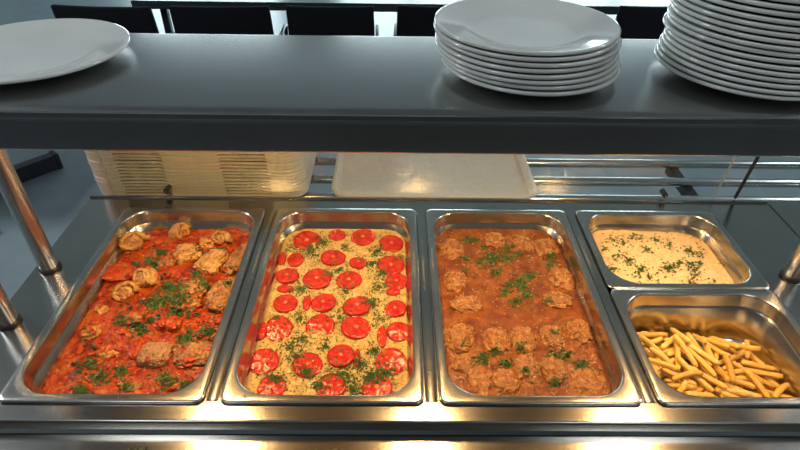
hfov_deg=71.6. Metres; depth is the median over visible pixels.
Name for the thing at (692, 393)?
fry
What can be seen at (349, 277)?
tomato slice
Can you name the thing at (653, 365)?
fry
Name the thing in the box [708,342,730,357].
fry
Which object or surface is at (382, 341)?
tomato slice
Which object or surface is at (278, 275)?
tomato slice
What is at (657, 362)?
fry
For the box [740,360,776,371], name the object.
fry
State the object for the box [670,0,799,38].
dinner plate
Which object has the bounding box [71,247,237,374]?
herbs
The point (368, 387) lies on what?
tomato slice
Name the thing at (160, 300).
chopped parsley
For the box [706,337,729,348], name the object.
fry
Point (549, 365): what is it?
meatball
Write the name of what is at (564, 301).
meatball
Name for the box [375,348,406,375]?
tomato slice
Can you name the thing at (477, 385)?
meatball
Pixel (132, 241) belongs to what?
roll
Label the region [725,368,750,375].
fry
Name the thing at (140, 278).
roll
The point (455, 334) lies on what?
meatball
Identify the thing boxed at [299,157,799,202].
rail
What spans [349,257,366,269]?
tomato slice
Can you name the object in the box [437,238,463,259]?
meatball
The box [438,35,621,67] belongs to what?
dinner plate
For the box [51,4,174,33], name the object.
dining chair
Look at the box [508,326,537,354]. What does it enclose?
meatball
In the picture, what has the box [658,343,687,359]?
fry
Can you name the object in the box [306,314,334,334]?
tomato slice
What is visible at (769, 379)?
fry
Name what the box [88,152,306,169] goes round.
serving tray
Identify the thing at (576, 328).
meatball
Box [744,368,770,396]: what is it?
fry
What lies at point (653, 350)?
fry
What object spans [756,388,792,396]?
fry
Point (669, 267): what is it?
chopped parsley
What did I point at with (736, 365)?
fry
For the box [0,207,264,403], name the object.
pan
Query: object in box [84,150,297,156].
serving tray
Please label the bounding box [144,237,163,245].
pepper piece
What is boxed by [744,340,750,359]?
fry
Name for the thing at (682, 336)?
fry
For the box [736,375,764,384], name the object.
fry
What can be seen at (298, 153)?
serving tray
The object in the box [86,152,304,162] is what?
serving tray
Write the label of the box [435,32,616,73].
dinner plate
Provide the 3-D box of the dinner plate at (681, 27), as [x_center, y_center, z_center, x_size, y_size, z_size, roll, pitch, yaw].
[0.499,-0.268,0.761,0.250,0.018,0.250,-14,39,-19]
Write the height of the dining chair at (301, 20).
0.851 m
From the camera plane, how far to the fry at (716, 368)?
1.00 m
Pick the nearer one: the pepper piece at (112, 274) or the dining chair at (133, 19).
the pepper piece at (112, 274)
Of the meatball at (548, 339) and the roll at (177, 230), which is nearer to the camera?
the meatball at (548, 339)
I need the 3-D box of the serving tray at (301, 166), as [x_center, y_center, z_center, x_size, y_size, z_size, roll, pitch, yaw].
[-0.496,-0.237,1.480,0.526,0.018,0.371,0,37,-1]
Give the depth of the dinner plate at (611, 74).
0.70 m
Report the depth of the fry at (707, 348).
1.05 m
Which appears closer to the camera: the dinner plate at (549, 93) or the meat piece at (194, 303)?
the dinner plate at (549, 93)
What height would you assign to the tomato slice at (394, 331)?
0.015 m
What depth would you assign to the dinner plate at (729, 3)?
0.66 m
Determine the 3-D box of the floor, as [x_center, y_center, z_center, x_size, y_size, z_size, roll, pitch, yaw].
[0.190,-0.776,3.867,11.000,0.100,9.800,0,37,-1]
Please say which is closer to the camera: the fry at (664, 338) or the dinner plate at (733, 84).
the dinner plate at (733, 84)
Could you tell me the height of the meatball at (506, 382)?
0.041 m
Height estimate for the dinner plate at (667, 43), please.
0.018 m
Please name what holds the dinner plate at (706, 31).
on the dinner plate at (681, 27)
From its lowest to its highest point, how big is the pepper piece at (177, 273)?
0.023 m
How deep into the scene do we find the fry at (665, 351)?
1.04 m
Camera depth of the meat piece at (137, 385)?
0.94 m
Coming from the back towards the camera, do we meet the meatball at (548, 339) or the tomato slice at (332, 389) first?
the meatball at (548, 339)
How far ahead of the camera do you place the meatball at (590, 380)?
0.95 m
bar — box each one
[203,211,274,400]
[416,212,440,401]
[566,213,658,402]
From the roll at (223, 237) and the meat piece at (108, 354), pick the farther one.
the roll at (223, 237)
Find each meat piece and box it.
[80,325,102,339]
[92,304,109,313]
[96,345,122,358]
[123,312,144,325]
[124,380,144,390]
[136,341,173,367]
[156,254,175,269]
[167,379,192,389]
[171,243,201,264]
[172,340,211,367]
[174,295,200,313]
[177,280,206,298]
[193,247,229,275]
[197,327,217,339]
[199,238,213,248]
[204,276,234,313]
[221,242,247,274]
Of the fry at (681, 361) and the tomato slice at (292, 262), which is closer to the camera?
the fry at (681, 361)
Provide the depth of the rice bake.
1.08 m
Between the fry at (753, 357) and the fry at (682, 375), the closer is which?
the fry at (682, 375)
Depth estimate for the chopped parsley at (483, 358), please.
1.12 m
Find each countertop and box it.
[0,195,799,449]
[768,202,799,237]
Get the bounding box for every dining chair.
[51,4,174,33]
[169,5,287,34]
[286,5,378,35]
[393,5,441,36]
[615,6,666,38]
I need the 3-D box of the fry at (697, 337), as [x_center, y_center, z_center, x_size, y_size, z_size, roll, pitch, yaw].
[0.580,0.219,1.072,0.012,0.032,0.044,2,37,2]
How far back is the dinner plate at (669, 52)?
0.71 m
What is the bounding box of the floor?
[0,0,799,298]
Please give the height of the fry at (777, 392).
0.012 m
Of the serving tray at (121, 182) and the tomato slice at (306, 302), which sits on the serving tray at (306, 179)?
the serving tray at (121, 182)
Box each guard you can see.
[96,150,736,197]
[734,157,759,198]
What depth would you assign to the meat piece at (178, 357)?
0.98 m
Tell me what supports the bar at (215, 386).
on the countertop at (768, 242)
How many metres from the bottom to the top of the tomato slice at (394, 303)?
0.016 m
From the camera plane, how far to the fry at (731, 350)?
1.07 m
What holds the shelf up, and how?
on the countertop at (768, 242)
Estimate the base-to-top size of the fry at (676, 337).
0.028 m
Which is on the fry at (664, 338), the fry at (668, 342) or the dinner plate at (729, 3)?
the fry at (668, 342)
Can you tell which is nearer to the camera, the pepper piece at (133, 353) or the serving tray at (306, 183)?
the pepper piece at (133, 353)
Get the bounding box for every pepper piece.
[102,262,138,282]
[129,338,144,358]
[139,256,155,267]
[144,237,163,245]
[155,315,182,331]
[163,267,180,278]
[203,313,222,325]
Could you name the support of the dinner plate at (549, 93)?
on the shelf
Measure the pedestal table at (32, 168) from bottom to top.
0.734 m
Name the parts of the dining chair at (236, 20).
armrest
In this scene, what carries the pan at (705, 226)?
in the countertop at (768, 242)
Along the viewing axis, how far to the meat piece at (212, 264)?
1.18 m
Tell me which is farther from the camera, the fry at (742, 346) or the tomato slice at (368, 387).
the fry at (742, 346)
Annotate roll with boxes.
[112,281,140,301]
[118,230,147,252]
[133,267,160,286]
[168,222,190,239]
[211,230,233,244]
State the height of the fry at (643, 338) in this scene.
0.034 m
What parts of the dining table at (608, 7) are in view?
leg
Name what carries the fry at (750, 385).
on the fry
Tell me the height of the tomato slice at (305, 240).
0.016 m
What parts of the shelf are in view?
post, post, shelf, post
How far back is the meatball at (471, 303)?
1.09 m
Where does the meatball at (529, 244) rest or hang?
on the gravy
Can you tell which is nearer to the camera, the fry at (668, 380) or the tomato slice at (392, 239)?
the fry at (668, 380)
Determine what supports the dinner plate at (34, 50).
on the shelf
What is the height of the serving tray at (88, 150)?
0.018 m
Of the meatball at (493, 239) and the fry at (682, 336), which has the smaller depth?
the fry at (682, 336)
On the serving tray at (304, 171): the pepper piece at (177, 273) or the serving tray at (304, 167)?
the serving tray at (304, 167)
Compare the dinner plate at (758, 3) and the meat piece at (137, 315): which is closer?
the dinner plate at (758, 3)
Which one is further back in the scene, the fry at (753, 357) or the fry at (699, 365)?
the fry at (753, 357)
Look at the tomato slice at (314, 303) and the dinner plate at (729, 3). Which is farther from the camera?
the tomato slice at (314, 303)
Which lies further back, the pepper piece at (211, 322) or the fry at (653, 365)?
the pepper piece at (211, 322)
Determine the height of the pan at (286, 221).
0.073 m
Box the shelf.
[0,33,799,330]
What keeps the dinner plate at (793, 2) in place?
on the dinner plate at (758, 3)
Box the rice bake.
[247,229,406,394]
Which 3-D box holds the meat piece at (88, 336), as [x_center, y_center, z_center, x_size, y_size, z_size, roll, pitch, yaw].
[-0.577,0.203,1.037,0.041,0.023,0.030,-12,39,-16]
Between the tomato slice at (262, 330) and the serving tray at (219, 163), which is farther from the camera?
the serving tray at (219, 163)
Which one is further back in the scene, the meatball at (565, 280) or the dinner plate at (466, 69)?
the meatball at (565, 280)
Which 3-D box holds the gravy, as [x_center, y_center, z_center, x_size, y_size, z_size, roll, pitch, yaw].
[0.223,0.158,1.110,0.279,0.017,0.484,0,37,-1]
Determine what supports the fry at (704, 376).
on the fry at (734, 391)
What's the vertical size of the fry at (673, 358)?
0.012 m
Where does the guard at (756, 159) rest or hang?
attached to the countertop at (789, 213)
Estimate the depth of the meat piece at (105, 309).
1.08 m
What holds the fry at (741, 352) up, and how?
on the fry
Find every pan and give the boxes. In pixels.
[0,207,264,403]
[220,208,423,404]
[426,209,641,405]
[576,210,769,289]
[611,289,799,406]
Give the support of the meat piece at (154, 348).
on the tomato sauce at (66, 378)
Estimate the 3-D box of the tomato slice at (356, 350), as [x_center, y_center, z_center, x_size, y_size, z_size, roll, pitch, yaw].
[-0.077,0.238,0.991,0.013,0.011,0.037,3,37,3]
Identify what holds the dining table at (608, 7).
on the floor
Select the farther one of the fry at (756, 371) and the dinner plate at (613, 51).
the fry at (756, 371)
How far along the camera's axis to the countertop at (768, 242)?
0.87 m
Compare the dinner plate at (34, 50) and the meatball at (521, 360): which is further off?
the meatball at (521, 360)
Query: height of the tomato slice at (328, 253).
0.014 m
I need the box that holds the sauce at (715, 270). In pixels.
[592,229,733,283]
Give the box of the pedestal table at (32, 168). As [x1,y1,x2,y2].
[13,150,63,182]
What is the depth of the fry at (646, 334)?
1.06 m
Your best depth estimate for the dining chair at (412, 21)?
2.85 m
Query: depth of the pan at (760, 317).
1.07 m
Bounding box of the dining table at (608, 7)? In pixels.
[131,0,670,33]
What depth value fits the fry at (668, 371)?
0.99 m
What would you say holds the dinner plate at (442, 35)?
on the dinner plate at (613, 51)
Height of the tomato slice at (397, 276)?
0.013 m
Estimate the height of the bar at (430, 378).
0.013 m
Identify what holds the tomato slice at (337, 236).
on the rice bake
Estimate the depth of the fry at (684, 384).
0.95 m
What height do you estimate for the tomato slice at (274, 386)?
0.014 m
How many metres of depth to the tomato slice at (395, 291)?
1.12 m
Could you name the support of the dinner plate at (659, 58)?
on the shelf
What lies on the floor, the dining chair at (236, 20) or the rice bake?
the dining chair at (236, 20)
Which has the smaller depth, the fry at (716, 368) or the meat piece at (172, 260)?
the fry at (716, 368)
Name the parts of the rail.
rail, rail, rail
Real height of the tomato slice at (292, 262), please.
0.011 m
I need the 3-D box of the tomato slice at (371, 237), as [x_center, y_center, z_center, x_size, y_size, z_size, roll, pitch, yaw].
[-0.084,0.029,1.268,0.056,0.013,0.057,18,40,21]
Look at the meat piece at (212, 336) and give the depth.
1.02 m
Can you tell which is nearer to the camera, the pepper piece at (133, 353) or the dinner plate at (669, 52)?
the dinner plate at (669, 52)
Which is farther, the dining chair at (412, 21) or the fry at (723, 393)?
the dining chair at (412, 21)
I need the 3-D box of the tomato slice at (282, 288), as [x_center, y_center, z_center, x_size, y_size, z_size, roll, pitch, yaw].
[-0.234,0.131,1.130,0.032,0.011,0.020,5,37,5]
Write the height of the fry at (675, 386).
0.014 m
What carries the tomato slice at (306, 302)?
on the rice bake
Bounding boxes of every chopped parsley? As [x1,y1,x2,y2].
[44,230,249,393]
[249,229,405,394]
[441,232,603,395]
[601,231,726,283]
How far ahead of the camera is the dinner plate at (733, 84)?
0.71 m
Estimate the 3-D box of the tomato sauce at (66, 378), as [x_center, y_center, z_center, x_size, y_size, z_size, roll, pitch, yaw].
[-0.473,0.158,1.107,0.277,0.021,0.482,0,37,-1]
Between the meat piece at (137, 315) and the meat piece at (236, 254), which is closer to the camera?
the meat piece at (137, 315)
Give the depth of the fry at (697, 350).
1.02 m
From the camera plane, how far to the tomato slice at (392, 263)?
1.19 m
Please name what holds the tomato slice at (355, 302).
on the rice bake
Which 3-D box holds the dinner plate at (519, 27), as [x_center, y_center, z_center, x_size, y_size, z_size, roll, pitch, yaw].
[0.172,-0.273,0.765,0.250,0.018,0.250,-15,40,-20]
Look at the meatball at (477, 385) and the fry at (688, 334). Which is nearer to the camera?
the meatball at (477, 385)
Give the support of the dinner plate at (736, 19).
on the dinner plate at (717, 21)
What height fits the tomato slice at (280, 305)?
0.012 m
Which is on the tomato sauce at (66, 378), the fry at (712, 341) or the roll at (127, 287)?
the roll at (127, 287)
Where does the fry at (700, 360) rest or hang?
on the fry at (699, 365)
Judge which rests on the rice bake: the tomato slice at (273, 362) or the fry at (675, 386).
the tomato slice at (273, 362)
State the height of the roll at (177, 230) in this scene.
0.047 m
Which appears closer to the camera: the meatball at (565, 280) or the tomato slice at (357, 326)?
the tomato slice at (357, 326)
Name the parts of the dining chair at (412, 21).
armrest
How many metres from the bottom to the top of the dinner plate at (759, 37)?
0.018 m
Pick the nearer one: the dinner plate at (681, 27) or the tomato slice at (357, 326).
the dinner plate at (681, 27)
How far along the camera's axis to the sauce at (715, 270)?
1.21 m
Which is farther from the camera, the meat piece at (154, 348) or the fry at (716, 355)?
the fry at (716, 355)
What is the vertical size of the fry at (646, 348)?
0.016 m
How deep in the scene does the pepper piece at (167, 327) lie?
1.05 m
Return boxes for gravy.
[437,229,610,395]
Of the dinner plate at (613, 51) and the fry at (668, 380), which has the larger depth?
the fry at (668, 380)
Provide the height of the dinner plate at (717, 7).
0.018 m
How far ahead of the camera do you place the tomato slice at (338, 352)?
0.99 m
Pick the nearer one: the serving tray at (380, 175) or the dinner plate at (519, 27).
the dinner plate at (519, 27)
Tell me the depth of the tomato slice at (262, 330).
1.03 m
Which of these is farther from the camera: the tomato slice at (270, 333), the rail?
the rail
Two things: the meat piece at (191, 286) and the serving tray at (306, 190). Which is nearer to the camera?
the meat piece at (191, 286)
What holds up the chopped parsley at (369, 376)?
on the rice bake
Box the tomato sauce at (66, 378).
[44,229,249,393]
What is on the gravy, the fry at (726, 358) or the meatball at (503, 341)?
the meatball at (503, 341)
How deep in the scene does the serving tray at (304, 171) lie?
1.34 m
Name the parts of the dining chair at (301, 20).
armrest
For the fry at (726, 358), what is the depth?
1.01 m
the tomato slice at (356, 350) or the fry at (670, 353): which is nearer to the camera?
the tomato slice at (356, 350)
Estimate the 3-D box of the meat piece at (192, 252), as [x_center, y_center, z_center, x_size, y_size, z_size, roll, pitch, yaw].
[-0.469,0.066,1.220,0.066,0.042,0.061,-12,39,-16]
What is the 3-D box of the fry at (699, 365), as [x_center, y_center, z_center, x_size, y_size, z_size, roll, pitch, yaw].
[0.556,0.263,1.012,0.011,0.017,0.060,-7,38,-10]
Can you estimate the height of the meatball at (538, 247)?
0.052 m
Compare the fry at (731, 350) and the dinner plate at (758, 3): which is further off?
the fry at (731, 350)
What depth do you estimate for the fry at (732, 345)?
1.06 m
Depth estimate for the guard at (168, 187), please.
1.32 m
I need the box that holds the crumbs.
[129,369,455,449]
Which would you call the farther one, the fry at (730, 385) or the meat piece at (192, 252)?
the meat piece at (192, 252)
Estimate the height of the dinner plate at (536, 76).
0.018 m
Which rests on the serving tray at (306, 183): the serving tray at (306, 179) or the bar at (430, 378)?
the serving tray at (306, 179)
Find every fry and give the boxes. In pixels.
[637,332,667,337]
[639,334,668,357]
[641,331,673,344]
[641,336,662,346]
[644,346,656,358]
[648,357,677,371]
[649,347,673,363]
[652,364,660,377]
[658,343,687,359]
[658,357,674,374]
[660,333,678,349]
[660,347,681,353]
[661,367,696,385]
[664,378,697,384]
[666,350,684,356]
[666,383,696,389]
[670,327,690,342]
[671,370,702,381]
[673,334,698,367]
[673,341,680,371]
[676,355,714,392]
[677,380,688,392]
[684,391,714,396]
[685,339,712,366]
[685,343,720,365]
[686,332,704,351]
[687,346,716,377]
[689,365,728,389]
[689,381,710,391]
[691,333,706,343]
[697,362,717,379]
[702,336,713,356]
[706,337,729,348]
[708,336,739,348]
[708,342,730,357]
[712,363,730,382]
[713,346,719,359]
[715,387,750,396]
[719,349,745,365]
[719,377,754,388]
[720,347,736,353]
[721,391,739,396]
[723,354,735,382]
[724,382,761,396]
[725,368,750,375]
[731,361,775,388]
[733,342,760,350]
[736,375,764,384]
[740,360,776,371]
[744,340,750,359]
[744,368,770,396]
[745,367,782,378]
[750,352,764,363]
[752,360,779,387]
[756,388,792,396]
[772,382,789,396]
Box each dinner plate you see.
[0,18,129,84]
[434,0,620,55]
[434,21,618,61]
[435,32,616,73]
[436,42,618,79]
[437,48,618,84]
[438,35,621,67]
[440,55,619,89]
[441,58,620,96]
[654,45,799,100]
[657,41,799,95]
[658,33,799,89]
[662,31,799,83]
[663,12,799,64]
[664,28,799,77]
[665,27,799,71]
[667,2,799,52]
[667,13,799,58]
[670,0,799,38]
[671,3,799,45]
[677,0,799,32]
[689,0,799,25]
[706,0,799,17]
[732,0,799,11]
[761,0,799,4]
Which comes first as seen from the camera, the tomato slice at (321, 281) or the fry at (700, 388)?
the fry at (700, 388)
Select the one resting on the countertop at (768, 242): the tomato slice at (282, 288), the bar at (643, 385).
the bar at (643, 385)
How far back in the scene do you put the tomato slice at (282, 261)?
1.20 m
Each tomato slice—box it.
[249,348,279,374]
[257,322,266,339]
[257,375,285,394]
[265,316,292,341]
[273,294,297,313]
[275,268,298,284]
[277,285,292,292]
[278,252,285,264]
[288,253,303,266]
[292,352,322,377]
[293,231,320,249]
[303,268,330,289]
[303,295,310,310]
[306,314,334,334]
[311,293,335,312]
[315,373,346,394]
[321,250,345,266]
[327,344,354,367]
[329,229,345,240]
[336,271,361,288]
[341,316,370,339]
[342,296,371,316]
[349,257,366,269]
[351,229,374,245]
[354,349,360,367]
[361,374,392,394]
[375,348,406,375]
[377,255,404,274]
[377,326,386,348]
[379,235,403,251]
[384,300,405,317]
[385,273,406,289]
[386,288,399,295]
[387,322,407,341]
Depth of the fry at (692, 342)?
1.03 m
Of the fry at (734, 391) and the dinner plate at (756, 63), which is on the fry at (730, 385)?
the fry at (734, 391)
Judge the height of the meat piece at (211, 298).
0.050 m
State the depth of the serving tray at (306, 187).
1.37 m
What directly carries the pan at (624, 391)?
in the countertop at (768, 242)
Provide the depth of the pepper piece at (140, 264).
1.18 m
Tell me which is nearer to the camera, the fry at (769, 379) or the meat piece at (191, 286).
the fry at (769, 379)
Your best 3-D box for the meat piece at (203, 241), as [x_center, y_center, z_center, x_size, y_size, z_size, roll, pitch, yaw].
[-0.435,0.045,1.248,0.036,0.032,0.038,-7,38,-10]
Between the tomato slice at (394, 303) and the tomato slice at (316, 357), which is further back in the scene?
the tomato slice at (394, 303)
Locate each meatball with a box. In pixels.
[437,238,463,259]
[443,270,466,291]
[444,323,476,352]
[449,295,482,312]
[449,353,476,374]
[467,372,492,395]
[482,327,511,355]
[484,232,504,247]
[491,368,520,394]
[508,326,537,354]
[512,236,534,251]
[512,354,541,383]
[534,238,560,257]
[539,325,565,348]
[540,291,572,308]
[540,356,571,384]
[547,266,574,289]
[565,319,592,343]
[570,367,605,394]
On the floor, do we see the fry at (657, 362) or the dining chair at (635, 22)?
the dining chair at (635, 22)
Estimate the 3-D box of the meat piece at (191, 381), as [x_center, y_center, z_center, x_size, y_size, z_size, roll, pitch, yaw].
[-0.377,0.273,0.947,0.045,0.020,0.025,4,37,4]
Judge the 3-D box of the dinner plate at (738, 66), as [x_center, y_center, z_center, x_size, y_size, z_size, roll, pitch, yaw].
[0.499,-0.248,0.773,0.250,0.018,0.250,-21,42,-26]
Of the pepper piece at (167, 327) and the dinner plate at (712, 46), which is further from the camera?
the pepper piece at (167, 327)
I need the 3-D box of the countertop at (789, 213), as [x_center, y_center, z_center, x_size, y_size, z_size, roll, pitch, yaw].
[1.246,0.488,1.377,0.721,0.900,0.604,0,37,-1]
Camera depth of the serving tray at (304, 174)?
1.35 m
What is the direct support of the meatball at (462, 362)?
on the gravy
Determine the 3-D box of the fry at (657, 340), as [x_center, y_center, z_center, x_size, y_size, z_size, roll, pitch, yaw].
[0.473,0.221,1.046,0.058,0.014,0.012,-12,39,-16]
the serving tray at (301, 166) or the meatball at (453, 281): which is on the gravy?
the meatball at (453, 281)
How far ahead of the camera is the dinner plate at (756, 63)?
0.69 m
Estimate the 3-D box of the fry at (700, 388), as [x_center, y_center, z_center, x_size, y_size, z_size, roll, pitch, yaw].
[0.533,0.290,0.983,0.058,0.011,0.012,-18,41,-23]
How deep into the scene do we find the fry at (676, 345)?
1.02 m
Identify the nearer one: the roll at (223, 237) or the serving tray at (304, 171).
the roll at (223, 237)
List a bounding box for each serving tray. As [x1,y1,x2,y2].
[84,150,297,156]
[85,152,302,159]
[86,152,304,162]
[87,152,305,166]
[88,150,286,152]
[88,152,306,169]
[90,152,308,172]
[91,152,309,176]
[93,152,310,179]
[93,152,311,182]
[95,152,312,185]
[97,152,313,188]
[98,152,314,191]
[100,152,315,194]
[100,152,316,196]
[332,153,536,198]

